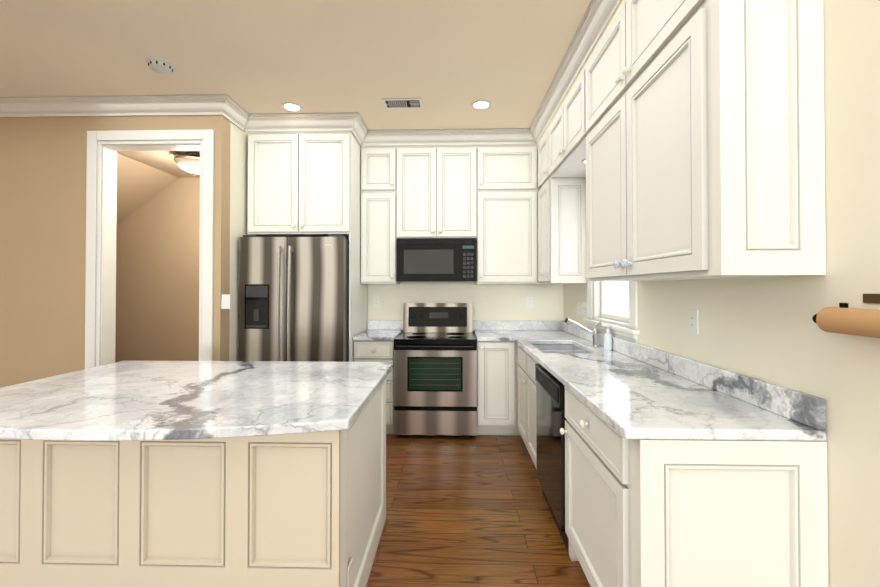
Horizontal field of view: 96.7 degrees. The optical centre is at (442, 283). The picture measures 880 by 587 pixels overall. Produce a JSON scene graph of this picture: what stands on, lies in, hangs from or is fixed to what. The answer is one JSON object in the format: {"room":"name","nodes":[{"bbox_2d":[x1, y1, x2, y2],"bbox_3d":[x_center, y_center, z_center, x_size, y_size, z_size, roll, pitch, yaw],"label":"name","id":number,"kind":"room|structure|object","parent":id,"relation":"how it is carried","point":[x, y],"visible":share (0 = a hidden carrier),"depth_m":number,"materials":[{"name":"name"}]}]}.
{"room":"kitchen","nodes":[
{"label":"kitchen","id":0,"kind":"room"},
{"bbox_2d":[0,115,230,387],"bbox_3d":[-4.110,-0.047,3.337,4.570,2.940,0.130,0,-1,1],"label":"wall","id":1,"kind":"structure","parent":0,"point":[43,162],"depth_m":3.25,"materials":[{"name":"beige paint"}]},
{"bbox_2d":[0,94,235,119],"bbox_3d":[-4.059,-1.455,3.242,4.656,0.124,0.106,0,-1,1],"label":"crown molding","id":2,"kind":"structure","parent":1,"relation":"attached to","point":[204,104],"depth_m":3.20,"materials":[{"name":"white wood"}]},
{"bbox_2d":[85,129,213,368],"bbox_3d":[-2.413,0.078,3.289,1.058,2.688,0.169,0,-1,1],"label":"door frame","id":3,"kind":"structure","parent":1,"relation":"attached to","point":[103,147],"depth_m":3.22,"materials":[{"name":"white wood"}]},
{"bbox_2d":[221,294,229,308],"bbox_3d":[-1.780,0.146,3.204,0.072,0.118,0.016,0,-1,1],"label":"light switch","id":4,"kind":"object","parent":1,"relation":"attached to","point":[225,301],"visible":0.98,"depth_m":3.21,"materials":[{"name":"white plastic"}]},
{"bbox_2d":[117,153,177,223],"bbox_3d":[-4.815,-0.154,4.121,3.119,2.308,1.398,0,-1,1],"label":"soffit","id":5,"kind":"structure","parent":0,"point":[139,184],"depth_m":4.50,"materials":[{"name":"paint"}]},
{"bbox_2d":[115,177,199,361],"bbox_3d":[-4.136,-0.032,4.878,4.440,2.940,0.150,0,-1,1],"label":"wall","id":6,"kind":"structure","parent":0,"point":[157,277],"depth_m":4.79,"materials":[{"name":"paint"}]},
{"bbox_2d":[117,151,199,177],"bbox_3d":[-4.156,-1.409,4.117,4.440,0.199,1.400,0,-1,1],"label":"ceiling","id":7,"kind":"structure","parent":0,"point":[163,161],"depth_m":4.12,"materials":[{"name":"paint"}]},
{"bbox_2d":[173,152,199,174],"bbox_3d":[-2.529,-1.207,3.975,0.350,0.207,0.350,0,-1,1],"label":"light","id":8,"kind":"object","parent":7,"relation":"attached to","point":[189,162],"visible":0.73,"depth_m":3.86,"materials":[{"name":"white glass"}]},
{"bbox_2d":[229,122,247,360],"bbox_3d":[-1.877,-0.042,3.822,0.130,2.940,0.950,0,-1,1],"label":"wall","id":9,"kind":"structure","parent":0,"point":[238,181],"depth_m":3.45,"materials":[{"name":"beige paint"}]},
{"bbox_2d":[236,112,363,135],"bbox_3d":[-1.281,-1.452,3.526,1.076,0.124,0.120,0,-1,1],"label":"crown molding","id":10,"kind":"structure","parent":9,"relation":"attached to","point":[353,122],"depth_m":3.51,"materials":[{"name":"white wood"}]},
{"bbox_2d":[0,0,625,145],"bbox_3d":[-2.615,-1.590,1.105,8.070,0.100,7.750,0,-1,1],"label":"ceiling","id":11,"kind":"structure","parent":0,"point":[449,62],"depth_m":2.58,"materials":[{"name":"paint"}]},
{"bbox_2d":[146,56,174,73],"bbox_3d":[-1.950,-1.500,2.703,0.166,0.047,0.166,0,-1,1],"label":"smoke detector","id":12,"kind":"object","parent":11,"relation":"attached to","point":[160,65],"visible":1,"depth_m":2.67,"materials":[{"name":"white plastic"}]},
{"bbox_2d":[281,102,302,111],"bbox_3d":[-1.294,-1.513,3.357,0.176,0.007,0.176,0,-1,1],"label":"recessed light","id":13,"kind":"object","parent":11,"relation":"in","point":[291,107],"visible":1,"depth_m":3.35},
{"bbox_2d":[382,98,422,108],"bbox_3d":[-0.335,-1.512,3.283,0.330,0.012,0.170,0,-1,1],"label":"ceiling vent","id":14,"kind":"object","parent":11,"relation":"in","point":[399,103],"visible":1,"depth_m":3.27,"materials":[{"name":"white metal"}]},
{"bbox_2d":[356,124,527,145],"bbox_3d":[-0.001,-1.449,3.854,1.660,0.124,0.120,0,-1,1],"label":"crown molding","id":15,"kind":"structure","parent":11,"relation":"attached to","point":[495,136],"depth_m":3.86,"materials":[{"name":"white wood"}]},
{"bbox_2d":[471,100,491,109],"bbox_3d":[0.326,-1.514,3.317,0.176,0.007,0.176,0,-1,1],"label":"recessed light","id":16,"kind":"object","parent":11,"relation":"in","point":[481,105],"visible":1,"depth_m":3.31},
{"bbox_2d":[524,0,622,144],"bbox_3d":[0.864,-1.462,2.544,0.106,0.124,2.696,0,-1,1],"label":"crown molding","id":17,"kind":"structure","parent":11,"relation":"attached to","point":[596,19],"depth_m":2.54,"materials":[{"name":"white wood"}]},
{"bbox_2d":[367,282,562,332],"bbox_3d":[-0.314,-0.037,4.333,3.230,2.940,0.150,0,-1,1],"label":"wall","id":18,"kind":"structure","parent":0,"point":[498,302],"depth_m":4.24,"materials":[{"name":"beige paint"}]},
{"bbox_2d":[247,131,367,361],"bbox_3d":[-1.308,0.018,3.898,0.953,2.819,0.763,0,-1,1],"label":"upper cabinet","id":19,"kind":"object","parent":18,"relation":"attached to","point":[304,184],"visible":0.94,"depth_m":3.57,"materials":[{"name":"paint"}]},
{"bbox_2d":[373,296,379,306],"bbox_3d":[-0.726,0.196,4.261,0.072,0.118,0.009,0,-1,1],"label":"electrical outlet","id":20,"kind":"object","parent":18,"relation":"attached to","point":[376,301],"visible":1,"depth_m":4.26,"materials":[{"name":"white plastic"}]},
{"bbox_2d":[361,145,539,283],"bbox_3d":[0.234,-0.695,4.057,2.118,1.390,0.383,0,-1,1],"label":"upper cabinet","id":21,"kind":"object","parent":18,"relation":"attached to","point":[486,196],"visible":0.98,"depth_m":3.91,"materials":[{"name":"paint"}]},
{"bbox_2d":[397,238,475,281],"bbox_3d":[-0.061,-0.235,4.046,0.786,0.426,0.407,0,-1,1],"label":"microwave","id":22,"kind":"object","parent":21,"relation":"attached to","point":[436,259],"visible":1,"depth_m":3.85,"materials":[{"name":"black"}]},
{"bbox_2d":[526,296,532,306],"bbox_3d":[0.934,0.196,4.220,0.072,0.118,0.009,0,-1,1],"label":"electrical outlet","id":23,"kind":"object","parent":18,"relation":"attached to","point":[529,301],"visible":1,"depth_m":4.22,"materials":[{"name":"white plastic"}]},
{"bbox_2d":[366,434,590,586],"bbox_3d":[-2.615,1.450,1.074,8.070,0.100,7.750,0,-1,1],"label":"floor","id":24,"kind":"structure","parent":0,"point":[466,511],"depth_m":2.33,"materials":[{"name":"brown wood"}]},
{"bbox_2d":[0,378,385,586],"bbox_3d":[-1.155,0.958,1.888,1.610,0.898,0.980,0,-1,1],"label":"kitchen island","id":25,"kind":"object","parent":24,"relation":"on","point":[298,510],"visible":0.83,"depth_m":1.40,"materials":[{"name":"paint"}]},
{"bbox_2d":[0,361,393,440],"bbox_3d":[-1.163,0.490,1.834,1.697,0.035,1.178,0,-1,1],"label":"island countertop","id":26,"kind":"structure","parent":25,"relation":"on","point":[144,400],"depth_m":1.57,"materials":[{"name":"stone"}]},
{"bbox_2d":[239,235,348,361],"bbox_3d":[-1.320,0.499,3.779,0.925,1.853,0.898,0,-1,1],"label":"fridge","id":27,"kind":"object","parent":24,"relation":"on","point":[293,298],"visible":0.6,"depth_m":3.42,"materials":[{"name":"grey metal"}]},
{"bbox_2d":[353,341,393,433],"bbox_3d":[-0.637,0.979,3.939,0.382,0.898,0.627,0,-1,1],"label":"base cabinet","id":28,"kind":"object","parent":24,"relation":"on","point":[363,351],"depth_m":3.63,"materials":[{"name":"paint"}]},
{"bbox_2d":[353,320,402,340],"bbox_3d":[-0.637,0.463,3.908,0.383,0.132,0.585,0,-1,1],"label":"countertop","id":29,"kind":"structure","parent":28,"relation":"on","point":[377,330],"depth_m":4.06,"materials":[{"name":"stone"}]},
{"bbox_2d":[394,303,476,437],"bbox_3d":[-0.063,0.816,3.861,0.761,1.225,0.696,0,-1,1],"label":"range","id":30,"kind":"object","parent":24,"relation":"on","point":[435,382],"visible":1,"depth_m":3.58,"materials":[{"name":"metal"}]},
{"bbox_2d":[477,341,519,434],"bbox_3d":[0.512,0.979,3.911,0.377,0.898,0.627,0,-1,1],"label":"base cabinet","id":31,"kind":"object","parent":24,"relation":"on","point":[497,387],"depth_m":3.61,"materials":[{"name":"paint"}]},
{"bbox_2d":[535,364,568,551],"bbox_3d":[0.924,0.976,2.344,0.618,0.870,0.609,0,-1,1],"label":"dishwasher","id":32,"kind":"object","parent":24,"relation":"on","point":[550,409],"visible":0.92,"depth_m":2.25,"materials":[{"name":"black metal"}]},
{"bbox_2d":[538,344,572,344],"bbox_3d":[0.994,0.978,3.909,0.587,0.898,0.606,0,-1,1],"label":"base cabinet","id":33,"kind":"object","parent":24,"relation":"on","point":[538,344],"depth_m":3.61,"materials":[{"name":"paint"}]},
{"bbox_2d":[562,386,827,586],"bbox_3d":[0.928,0.956,1.642,0.607,0.898,0.788,0,-1,1],"label":"base cabinet","id":34,"kind":"object","parent":24,"relation":"on","point":[687,513],"depth_m":1.26,"materials":[{"name":"paint"}]},
{"bbox_2d":[501,321,825,440],"bbox_3d":[0.940,0.449,2.735,0.642,0.135,2.968,0,-1,1],"label":"countertop","id":35,"kind":"structure","parent":34,"relation":"on","point":[625,389],"depth_m":1.60,"materials":[{"name":"stone"}]},
{"bbox_2d":[532,344,588,352],"bbox_3d":[0.908,0.621,3.041,0.409,0.198,0.676,0,-1,1],"label":"sink","id":36,"kind":"object","parent":35,"relation":"in","point":[558,348],"visible":0.02,"depth_m":3.38,"materials":[{"name":"silver metal"}]},
{"bbox_2d":[565,318,601,347],"bbox_3d":[1.091,0.375,3.038,0.279,0.218,0.156,0,-1,1],"label":"faucet","id":37,"kind":"object","parent":35,"relation":"on","point":[594,332],"visible":1,"depth_m":3.03,"materials":[{"name":"silver metal"}]},
{"bbox_2d":[601,323,611,350],"bbox_3d":[1.191,0.385,2.846,0.073,0.194,0.056,0,-1,1],"label":"soap bottle","id":38,"kind":"object","parent":35,"relation":"on","point":[607,341],"visible":1,"depth_m":2.83,"materials":[{"name":"white plastic"}]},
{"bbox_2d":[563,0,879,586],"bbox_3d":[1.294,-0.071,0.992,0.150,2.940,7.350,0,-1,1],"label":"wall","id":39,"kind":"structure","parent":0,"point":[767,329],"depth_m":1.22,"materials":[{"name":"beige paint"}]},
{"bbox_2d":[538,134,581,283],"bbox_3d":[1.109,-0.699,3.652,0.348,1.390,0.447,0,-1,1],"label":"upper cabinet","id":40,"kind":"object","parent":39,"relation":"attached to","point":[559,201],"depth_m":3.44,"materials":[{"name":"paint"}]},
{"bbox_2d":[546,74,581,179],"bbox_3d":[1.092,-1.169,2.974,0.348,0.465,0.961,0,-1,1],"label":"upper cabinet","id":41,"kind":"object","parent":39,"relation":"attached to","point":[564,135],"depth_m":2.99,"materials":[{"name":"paint"}]},
{"bbox_2d":[577,302,579,314],"bbox_3d":[1.277,0.236,3.695,0.016,0.118,0.072,0,-1,1],"label":"light switch","id":42,"kind":"object","parent":39,"relation":"attached to","point":[578,308],"visible":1,"depth_m":3.69,"materials":[{"name":"white plastic"}]},
{"bbox_2d":[582,302,586,315],"bbox_3d":[1.273,0.225,3.530,0.016,0.118,0.118,0,-1,1],"label":"light switch","id":43,"kind":"object","parent":39,"relation":"attached to","point":[584,308],"visible":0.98,"depth_m":3.52,"materials":[{"name":"white plastic"}]},
{"bbox_2d":[583,278,638,342],"bbox_3d":[1.296,-0.261,2.980,0.145,1.340,0.950,0,-1,1],"label":"window","id":44,"kind":"structure","parent":39,"relation":"in","point":[623,327],"depth_m":3.03,"materials":[{"name":"white wood"}]},
{"bbox_2d":[688,309,697,333],"bbox_3d":[1.238,0.187,1.936,0.008,0.118,0.072,0,-1,1],"label":"outlet","id":45,"kind":"object","parent":39,"relation":"attached to","point":[692,321],"visible":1,"depth_m":1.93,"materials":[{"name":"white plastic"}]},
{"bbox_2d":[582,0,825,282],"bbox_3d":[1.065,-0.717,1.875,0.348,1.390,1.229,0,-1,1],"label":"upper cabinet","id":46,"kind":"object","parent":39,"relation":"attached to","point":[692,132],"depth_m":1.33,"materials":[{"name":"paint"}]},
{"bbox_2d":[812,294,879,337],"bbox_3d":[1.165,0.058,0.797,0.096,0.168,0.857,0,-1,1],"label":"handrail","id":47,"kind":"object","parent":39,"relation":"attached to","point":[843,318],"visible":1,"depth_m":1.10,"materials":[{"name":"brown wood"}]}
]}

